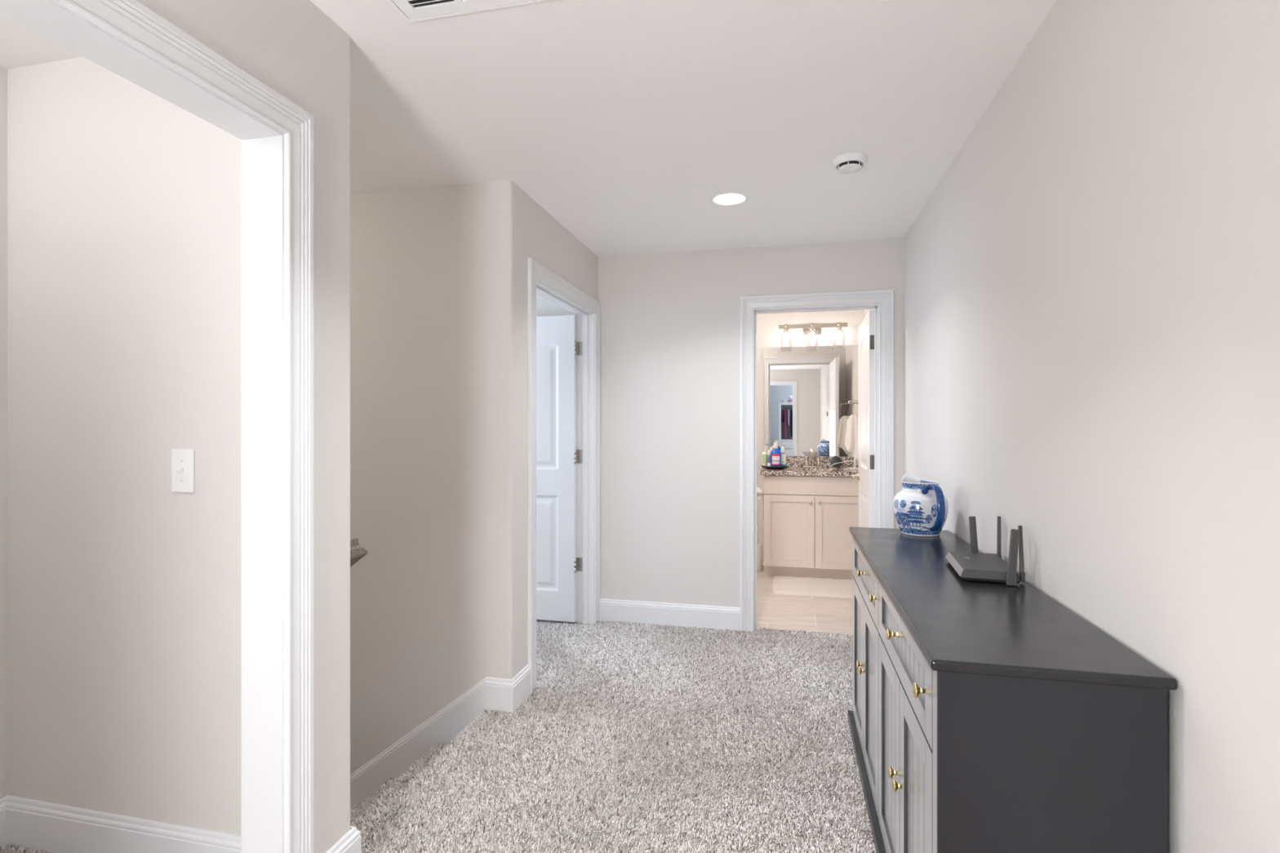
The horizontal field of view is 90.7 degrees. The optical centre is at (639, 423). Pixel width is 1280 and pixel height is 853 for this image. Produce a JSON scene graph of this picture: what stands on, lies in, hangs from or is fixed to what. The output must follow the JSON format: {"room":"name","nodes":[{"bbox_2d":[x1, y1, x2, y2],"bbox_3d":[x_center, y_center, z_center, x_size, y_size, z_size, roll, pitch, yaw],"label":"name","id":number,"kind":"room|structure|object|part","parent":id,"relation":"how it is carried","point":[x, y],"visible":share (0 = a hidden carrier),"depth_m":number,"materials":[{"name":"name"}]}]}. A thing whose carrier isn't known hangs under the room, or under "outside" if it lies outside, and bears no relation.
{"room":"home hallway","nodes":[
{"label":"home hallway","id":0,"kind":"room"},
{"bbox_2d":[0,66,7,798],"bbox_3d":[-2.386,0.107,0.601,0.120,2.460,2.905,0,0,13],"label":"wall","id":1,"kind":"structure","parent":0,"point":[3,71],"depth_m":1.99,"materials":[{"name":"white paint"}]},
{"bbox_2d":[7,16,350,850],"bbox_3d":[-2.444,1.597,2.158,3.272,5.440,0.105,0,0,13],"label":"wall","id":2,"kind":"structure","parent":0,"point":[124,202],"depth_m":1.89,"materials":[{"name":"white paint"}]},
{"bbox_2d":[171,448,194,492],"bbox_3d":[-1.336,0.137,1.839,0.078,0.126,0.022,0,0,13],"label":"light switch","id":3,"kind":"object","parent":2,"relation":"attached to","point":[182,460],"visible":1,"depth_m":1.84,"materials":[{"name":"white plastic"}]},
{"bbox_2d":[137,0,327,852],"bbox_3d":[-1.244,0.107,0.339,0.120,2.460,2.905,0,0,13],"label":"wall","id":4,"kind":"structure","parent":0,"point":[282,44],"depth_m":1.69,"materials":[{"name":"white paint"}]},
{"bbox_2d":[0,0,284,852],"bbox_3d":[-1.100,0.290,0.968,0.120,2.063,1.331,0,0,13],"label":"trim","id":5,"kind":"structure","parent":4,"relation":"attached to","point":[263,144],"depth_m":1.59,"materials":[{"name":"white wood"}]},
{"bbox_2d":[0,795,360,852],"bbox_3d":[-1.735,1.253,0.514,1.188,0.152,3.026,0,0,13],"label":"baseboard","id":6,"kind":"structure","parent":4,"relation":"attached to","point":[24,823],"depth_m":1.90,"materials":[{"name":"white wood"}]},
{"bbox_2d":[53,0,313,852],"bbox_3d":[-1.032,0.255,0.952,0.018,2.134,1.473,0,0,13],"label":"trim","id":7,"kind":"structure","parent":4,"relation":"attached to","point":[131,21],"depth_m":1.60,"materials":[{"name":"white wood"}]},
{"bbox_2d":[240,139,242,852],"bbox_3d":[-1.167,0.255,0.983,0.018,2.134,1.473,0,0,13],"label":"trim","id":8,"kind":"structure","parent":4,"relation":"attached to","point":[241,140],"depth_m":1.62,"materials":[{"name":"white wood"}]},
{"bbox_2d":[350,179,521,774],"bbox_3d":[-2.174,1.597,3.333,3.272,5.440,0.115,0,0,13],"label":"wall","id":9,"kind":"structure","parent":0,"point":[436,272],"depth_m":3.00,"materials":[{"name":"white paint"}]},
{"bbox_2d":[350,537,367,567],"bbox_3d":[-1.881,1.161,2.131,2.127,1.623,0.093,0,0,13],"label":"handrail","id":10,"kind":"object","parent":9,"relation":"attached to","point":[357,552],"visible":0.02,"depth_m":1.92,"materials":[{"name":"brown wood"}]},
{"bbox_2d":[350,677,485,813],"bbox_3d":[-2.201,2.603,3.272,3.048,2.852,0.016,0,0,13],"label":"trim","id":11,"kind":"structure","parent":9,"relation":"attached to","point":[442,727],"depth_m":3.00,"materials":[{"name":"white wood"}]},
{"bbox_2d":[3,564,875,852],"bbox_3d":[-1.079,1.384,2.628,4.682,0.126,7.440,0,0,13],"label":"floor","id":12,"kind":"structure","parent":0,"point":[809,838],"depth_m":2.74,"materials":[{"name":"beige tile"}]},
{"bbox_2d":[0,619,875,852],"bbox_3d":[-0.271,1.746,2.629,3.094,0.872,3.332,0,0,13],"label":"carpet","id":13,"kind":"object","parent":12,"relation":"on","point":[758,655],"visible":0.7,"depth_m":2.50,"materials":[{"name":"grey carpet"}]},
{"bbox_2d":[756,524,762,571],"bbox_3d":[1.057,1.113,5.708,0.096,0.416,0.096,0,0,13],"label":"toilet brush","id":14,"kind":"object","parent":12,"relation":"on","point":[759,546],"visible":0.56,"depth_m":5.67,"materials":[{"name":"white plastic"}]},
{"bbox_3d":[1.057,0.993,5.708,0.016,0.176,0.016,0,0,13],"label":"handle","id":15,"kind":"part","parent":14,"relation":"part of","materials":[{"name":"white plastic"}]},
{"bbox_2d":[764,475,857,579],"bbox_3d":[1.533,0.880,5.543,0.868,0.882,0.546,0,0,13],"label":"vanity cabinet","id":16,"kind":"object","parent":12,"relation":"on","point":[808,519],"visible":0.75,"depth_m":5.33,"materials":[{"name":"beige paint"}]},
{"bbox_3d":[1.264,0.909,5.363,0.417,0.608,0.020,0,0,13],"label":"door","id":17,"kind":"part","parent":16,"relation":"part of","materials":[{"name":"beige paint"}]},
{"bbox_2d":[760,456,857,476],"bbox_3d":[1.527,0.369,5.554,0.910,0.136,0.570,0,0,13],"label":"countertop","id":18,"kind":"structure","parent":16,"relation":"on","point":[796,464],"depth_m":5.68,"materials":[{"name":"stone"}]},
{"bbox_2d":[761,465,789,469],"bbox_3d":[1.195,0.384,5.594,0.242,0.030,0.242,0,0,13],"label":"tray","id":19,"kind":"object","parent":18,"relation":"on","point":[762,466],"visible":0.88,"depth_m":5.50,"materials":[{"name":"grey plastic"}]},
{"bbox_2d":[761,446,767,466],"bbox_3d":[1.106,0.290,5.594,0.053,0.184,0.043,0,0,13],"label":"pump bottle","id":20,"kind":"object","parent":19,"relation":"on","point":[764,454],"visible":0.84,"depth_m":5.58,"materials":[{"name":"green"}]},
{"bbox_2d":[766,449,771,466],"bbox_3d":[1.131,0.307,5.539,0.047,0.151,0.038,0,0,13],"label":"bottle","id":21,"kind":"object","parent":19,"relation":"on","point":[768,456],"visible":0.97,"depth_m":5.53,"materials":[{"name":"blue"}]},
{"bbox_2d":[770,442,781,466],"bbox_3d":[1.190,0.273,5.539,0.086,0.220,0.063,0,0,13],"label":"mouthwash bottle","id":22,"kind":"object","parent":19,"relation":"on","point":[775,454],"visible":0.94,"depth_m":5.51,"materials":[{"name":"blue plastic"}]},
{"bbox_2d":[780,446,786,466],"bbox_3d":[1.254,0.292,5.560,0.058,0.181,0.043,0,0,13],"label":"lotion bottle","id":23,"kind":"object","parent":19,"relation":"on","point":[783,463],"visible":0.9,"depth_m":5.54,"materials":[{"name":"white plastic"}]},
{"bbox_2d":[803,448,822,467],"bbox_3d":[1.559,0.314,5.705,0.173,0.170,0.144,0,0,13],"label":"faucet","id":24,"kind":"object","parent":18,"relation":"on","point":[806,464],"visible":1,"depth_m":5.74,"materials":[{"name":"silver metal"}]},
{"bbox_3d":[1.511,0.351,5.763,0.053,0.077,0.038,0,0,13],"label":"handle","id":25,"kind":"part","parent":24,"relation":"part of","materials":[{"name":"silver metal"}]},
{"bbox_3d":[1.558,0.309,5.698,0.024,0.160,0.130,0,0,13],"label":"spout","id":26,"kind":"part","parent":24,"relation":"part of","materials":[{"name":"silver metal"}]},
{"bbox_3d":[1.628,0.351,5.736,0.053,0.077,0.038,0,0,13],"label":"handle","id":27,"kind":"part","parent":24,"relation":"part of","materials":[{"name":"silver metal"}]},
{"bbox_2d":[830,456,842,467],"bbox_3d":[1.775,0.347,5.720,0.100,0.100,0.035,0,0,13],"label":"disc","id":28,"kind":"object","parent":18,"relation":"on","point":[834,460],"visible":0.99,"depth_m":5.71,"materials":[{"name":"grey"}]},
{"bbox_2d":[850,457,857,469],"bbox_3d":[1.876,0.347,5.520,0.084,0.103,0.084,0,0,13],"label":"stand","id":29,"kind":"object","parent":18,"relation":"on","point":[855,460],"visible":0.77,"depth_m":5.51,"materials":[{"name":"white plastic"}]},
{"bbox_3d":[1.876,0.342,5.520,0.018,0.091,0.018,0,0,13],"label":"post","id":30,"kind":"part","parent":29,"relation":"part of","materials":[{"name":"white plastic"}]},
{"bbox_3d":[1.481,0.522,5.313,0.862,0.154,0.020,0,0,13],"label":"drawer","id":31,"kind":"part","parent":16,"relation":"part of","materials":[{"name":"beige paint"}]},
{"bbox_3d":[1.686,0.909,5.266,0.441,0.608,0.020,0,0,13],"label":"door","id":32,"kind":"part","parent":16,"relation":"part of","materials":[{"name":"beige paint"}]},
{"bbox_2d":[772,576,852,599],"bbox_3d":[1.452,1.308,5.079,0.760,0.025,0.540,0,0,13],"label":"bath mat","id":33,"kind":"object","parent":12,"relation":"on","point":[784,585],"visible":0.85,"depth_m":5.03,"materials":[{"name":"beige fabric"}]},
{"bbox_2d":[847,527,1177,852],"bbox_3d":[0.951,0.889,1.990,0.424,0.855,1.643,0,0,13],"label":"sideboard","id":34,"kind":"object","parent":12,"relation":"on","point":[985,717],"visible":1,"depth_m":1.24,"materials":[{"name":"black wood"}]},
{"bbox_3d":[0.906,0.974,2.600,0.020,0.599,0.384,0,0,13],"label":"door","id":35,"kind":"part","parent":34,"relation":"part of","materials":[{"name":"black paint"}]},
{"bbox_3d":[0.854,0.932,2.446,0.031,0.031,0.031,0,0,13],"label":"knob","id":36,"kind":"part","parent":34,"relation":"part of","materials":[{"name":"gold metal"}]},
{"bbox_3d":[0.840,0.932,2.384,0.031,0.031,0.031,0,0,13],"label":"knob","id":37,"kind":"part","parent":34,"relation":"part of","materials":[{"name":"gold metal"}]},
{"bbox_3d":[0.851,0.575,2.433,0.031,0.031,0.031,0,0,13],"label":"knob","id":38,"kind":"part","parent":34,"relation":"part of","materials":[{"name":"gold metal"}]},
{"bbox_3d":[0.863,0.577,2.411,0.020,0.180,0.770,0,0,13],"label":"drawer","id":39,"kind":"part","parent":34,"relation":"part of","materials":[{"name":"black paint"}]},
{"bbox_3d":[0.819,0.974,2.223,0.020,0.599,0.384,0,0,13],"label":"door","id":40,"kind":"part","parent":34,"relation":"part of","materials":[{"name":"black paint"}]},
{"bbox_3d":[0.771,0.575,2.085,0.031,0.031,0.031,0,0,13],"label":"knob","id":41,"kind":"part","parent":34,"relation":"part of","materials":[{"name":"gold metal"}]},
{"bbox_3d":[0.731,0.974,1.837,0.020,0.599,0.376,0,0,13],"label":"door","id":42,"kind":"part","parent":34,"relation":"part of","materials":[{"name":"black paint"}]},
{"bbox_3d":[0.689,0.575,1.726,0.031,0.031,0.031,0,0,13],"label":"knob","id":43,"kind":"part","parent":34,"relation":"part of","materials":[{"name":"gold metal"}]},
{"bbox_3d":[0.680,0.932,1.688,0.031,0.031,0.031,0,0,13],"label":"knob","id":44,"kind":"part","parent":34,"relation":"part of","materials":[{"name":"gold metal"}]},
{"bbox_3d":[0.666,0.932,1.625,0.031,0.031,0.031,0,0,13],"label":"knob","id":45,"kind":"part","parent":34,"relation":"part of","materials":[{"name":"gold metal"}]},
{"bbox_3d":[0.689,0.577,1.653,0.020,0.180,0.754,0,0,13],"label":"drawer","id":46,"kind":"part","parent":34,"relation":"part of","materials":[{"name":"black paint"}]},
{"bbox_3d":[0.646,0.974,1.468,0.020,0.599,0.376,0,0,13],"label":"door","id":47,"kind":"part","parent":34,"relation":"part of","materials":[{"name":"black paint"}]},
{"bbox_3d":[0.606,0.575,1.362,0.031,0.031,0.031,0,0,13],"label":"knob","id":48,"kind":"part","parent":34,"relation":"part of","materials":[{"name":"gold metal"}]},
{"bbox_2d":[892,473,948,537],"bbox_3d":[1.176,0.339,2.654,0.215,0.246,0.216,0,0,34],"label":"pitcher","id":49,"kind":"object","parent":34,"relation":"on","point":[921,508],"visible":1,"depth_m":2.58,"materials":[{"name":"blue ceramic"}]},
{"bbox_3d":[1.183,0.342,2.554,0.060,0.188,0.087,0,0,-11],"label":"handle","id":50,"kind":"part","parent":49,"relation":"part of","materials":[{"name":"ceramic"}]},
{"bbox_2d":[945,515,1025,586],"bbox_3d":[1.064,0.379,1.964,0.172,0.165,0.330,0,0,18],"label":"router","id":51,"kind":"object","parent":34,"relation":"on","point":[974,565],"visible":1,"depth_m":1.85,"materials":[{"name":"grey plastic"}]},
{"bbox_2d":[0,0,1056,257],"bbox_3d":[-1.004,-1.183,1.482,6.620,0.120,9.880,0,0,13],"label":"ceiling","id":52,"kind":"structure","parent":0,"point":[622,120],"depth_m":2.23,"materials":[{"name":"white paint"}]},
{"bbox_2d":[388,0,550,22],"bbox_3d":[-0.452,-1.117,1.469,0.498,0.010,0.481,0,0,13],"label":"ceiling vent","id":53,"kind":"object","parent":52,"relation":"in","point":[414,11],"visible":1,"depth_m":1.69,"materials":[{"name":"white metal"}]},
{"bbox_2d":[710,191,749,206],"bbox_3d":[0.446,-1.120,3.157,0.194,0.006,0.194,0,0,13],"label":"recessed light","id":54,"kind":"object","parent":52,"relation":"in","point":[726,198],"visible":1,"depth_m":3.15,"materials":[{"name":"white plastic"}]},
{"bbox_2d":[832,151,866,173],"bbox_3d":[0.890,-1.099,2.684,0.140,0.047,0.140,0,0,13],"label":"smoke detector","id":55,"kind":"object","parent":52,"relation":"attached to","point":[852,162],"visible":1,"depth_m":2.65,"materials":[{"name":"white plastic"}]},
{"bbox_2d":[521,189,598,669],"bbox_3d":[-0.483,0.107,3.655,0.120,2.460,1.270,0,0,13],"label":"wall","id":56,"kind":"structure","parent":0,"point":[544,240],"depth_m":3.17,"materials":[{"name":"white paint"}]},
{"bbox_2d":[484,664,530,713],"bbox_3d":[-0.626,1.253,3.008,0.140,0.152,0.207,0,0,13],"label":"baseboard","id":57,"kind":"structure","parent":56,"relation":"attached to","point":[500,694],"depth_m":2.92,"materials":[{"name":"white wood"}]},
{"bbox_2d":[536,315,582,622],"bbox_3d":[-0.897,0.296,4.264,1.042,2.022,0.077,0,0,13],"label":"door","id":58,"kind":"structure","parent":56,"relation":"in","point":[556,335],"depth_m":4.19,"materials":[{"name":"white wood"}]},
{"bbox_2d":[527,257,599,693],"bbox_3d":[-0.408,0.255,3.674,0.018,2.134,1.188,0,0,13],"label":"trim","id":59,"kind":"structure","parent":56,"relation":"attached to","point":[535,271],"depth_m":3.17,"materials":[{"name":"white wood"}]},
{"bbox_2d":[536,280,594,624],"bbox_3d":[-0.476,0.290,3.690,0.120,2.063,1.046,0,0,13],"label":"trim","id":60,"kind":"structure","parent":56,"relation":"attached to","point":[584,317],"depth_m":4.17,"materials":[{"name":"white wood"}]},
{"bbox_2d":[536,238,903,631],"bbox_3d":[-0.729,0.107,4.422,4.802,2.460,0.115,0,0,13],"label":"wall","id":61,"kind":"structure","parent":0,"point":[670,322],"depth_m":4.13,"materials":[{"name":"white paint"}]},
{"bbox_2d":[600,598,740,631],"bbox_3d":[0.178,1.253,4.147,0.949,0.152,0.016,0,0,13],"label":"baseboard","id":62,"kind":"structure","parent":61,"relation":"attached to","point":[713,617],"depth_m":4.13,"materials":[{"name":"white wood"}]},
{"bbox_2d":[740,289,893,631],"bbox_3d":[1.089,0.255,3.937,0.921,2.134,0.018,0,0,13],"label":"trim","id":63,"kind":"structure","parent":61,"relation":"attached to","point":[884,298],"depth_m":3.97,"materials":[{"name":"white wood"}]},
{"bbox_2d":[851,310,874,528],"bbox_3d":[1.549,0.296,4.336,0.147,2.022,0.746,0,0,14],"label":"door","id":64,"kind":"structure","parent":61,"relation":"in","point":[865,475],"depth_m":4.16,"materials":[{"name":"white wood"}]},
{"bbox_3d":[1.570,0.387,4.607,0.056,0.062,0.142,0,0,14],"label":"handle","id":65,"kind":"part","parent":64,"relation":"part of","materials":[{"name":"silver metal"}]},
{"bbox_2d":[756,309,864,564],"bbox_3d":[0.974,0.107,6.035,2.202,2.460,0.120,0,0,13],"label":"wall","id":66,"kind":"structure","parent":0,"point":[768,334],"depth_m":5.90,"materials":[{"name":"white paint"}]},
{"bbox_2d":[764,345,857,457],"bbox_3d":[1.585,-0.206,5.828,0.874,1.013,0.006,0,0,13],"label":"mirror","id":67,"kind":"object","parent":66,"relation":"attached to","point":[807,392],"visible":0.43,"depth_m":5.83,"materials":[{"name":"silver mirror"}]},
{"bbox_2d":[777,322,848,349],"bbox_3d":[1.567,-0.799,5.752,0.608,0.237,0.164,0,0,13],"label":"vanity light","id":68,"kind":"object","parent":66,"relation":"attached to","point":[811,329],"visible":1,"depth_m":5.72,"materials":[{"name":"silver metal"}]},
{"bbox_3d":[1.336,-0.759,5.772,0.100,0.156,0.100,0,0,13],"label":"lamp shade","id":69,"kind":"part","parent":68,"relation":"part of","materials":[{"name":"clear glass"}]},
{"bbox_2d":[783,324,789,341],"bbox_3d":[1.336,-0.830,5.772,0.052,0.159,0.052,0,0,13],"label":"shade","id":70,"kind":"object","parent":68,"relation":"attached to","point":[786,326],"depth_m":5.76,"materials":[{"name":"white"}]},
{"bbox_3d":[1.584,-0.868,5.826,0.164,0.100,0.013,0,0,13],"label":"wall plate","id":71,"kind":"part","parent":68,"relation":"part of","materials":[{"name":"silver metal"}]},
{"bbox_2d":[809,323,815,340],"bbox_3d":[1.560,-0.830,5.721,0.052,0.159,0.052,0,0,13],"label":"bulb","id":72,"kind":"object","parent":68,"relation":"attached to","point":[812,326],"depth_m":5.70,"materials":[{"name":"white glass"}]},
{"bbox_2d":[835,322,841,340],"bbox_3d":[1.784,-0.830,5.670,0.052,0.159,0.052,0,0,13],"label":"bulb","id":73,"kind":"object","parent":68,"relation":"attached to","point":[838,325],"depth_m":5.65,"materials":[{"name":"white glass"}]},
{"bbox_2d":[786,456,857,467],"bbox_3d":[1.588,0.350,5.821,0.910,0.098,0.020,0,0,13],"label":"backsplash","id":74,"kind":"structure","parent":66,"relation":"attached to","point":[793,461],"depth_m":5.80,"materials":[{"name":"stone"}]},
{"bbox_2d":[864,0,1279,852],"bbox_3d":[1.274,0.107,2.150,0.120,2.460,7.560,0,0,13],"label":"wall","id":75,"kind":"structure","parent":0,"point":[1091,282],"depth_m":1.30,"materials":[{"name":"white paint"}]},
{"bbox_3d":[1.860,-0.133,5.381,0.184,0.185,0.048,0,0,13],"label":"towel ring","id":76,"kind":"object","parent":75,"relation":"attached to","visible":0},
{"bbox_2d":[844,414,857,461],"bbox_3d":[1.825,0.139,5.383,0.161,0.427,0.075,0,0,13],"label":"hand towel","id":77,"kind":"object","parent":76,"relation":"hanging from","point":[851,444],"visible":0.68,"depth_m":5.37,"materials":[{"name":"white fabric"}]},
{"bbox_3d":[1.045,0.602,5.505,0.067,0.035,0.145,0,0,13],"label":"paper holder","id":78,"kind":"object","parent":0,"visible":0},
{"bbox_2d":[756,487,763,500],"bbox_3d":[1.024,0.704,5.523,0.106,0.287,0.100,0,0,13],"label":"toilet roll","id":79,"kind":"object","parent":78,"relation":"hanging from","point":[759,490],"visible":0.45,"depth_m":5.47,"materials":[{"name":"white paper"}]}
]}

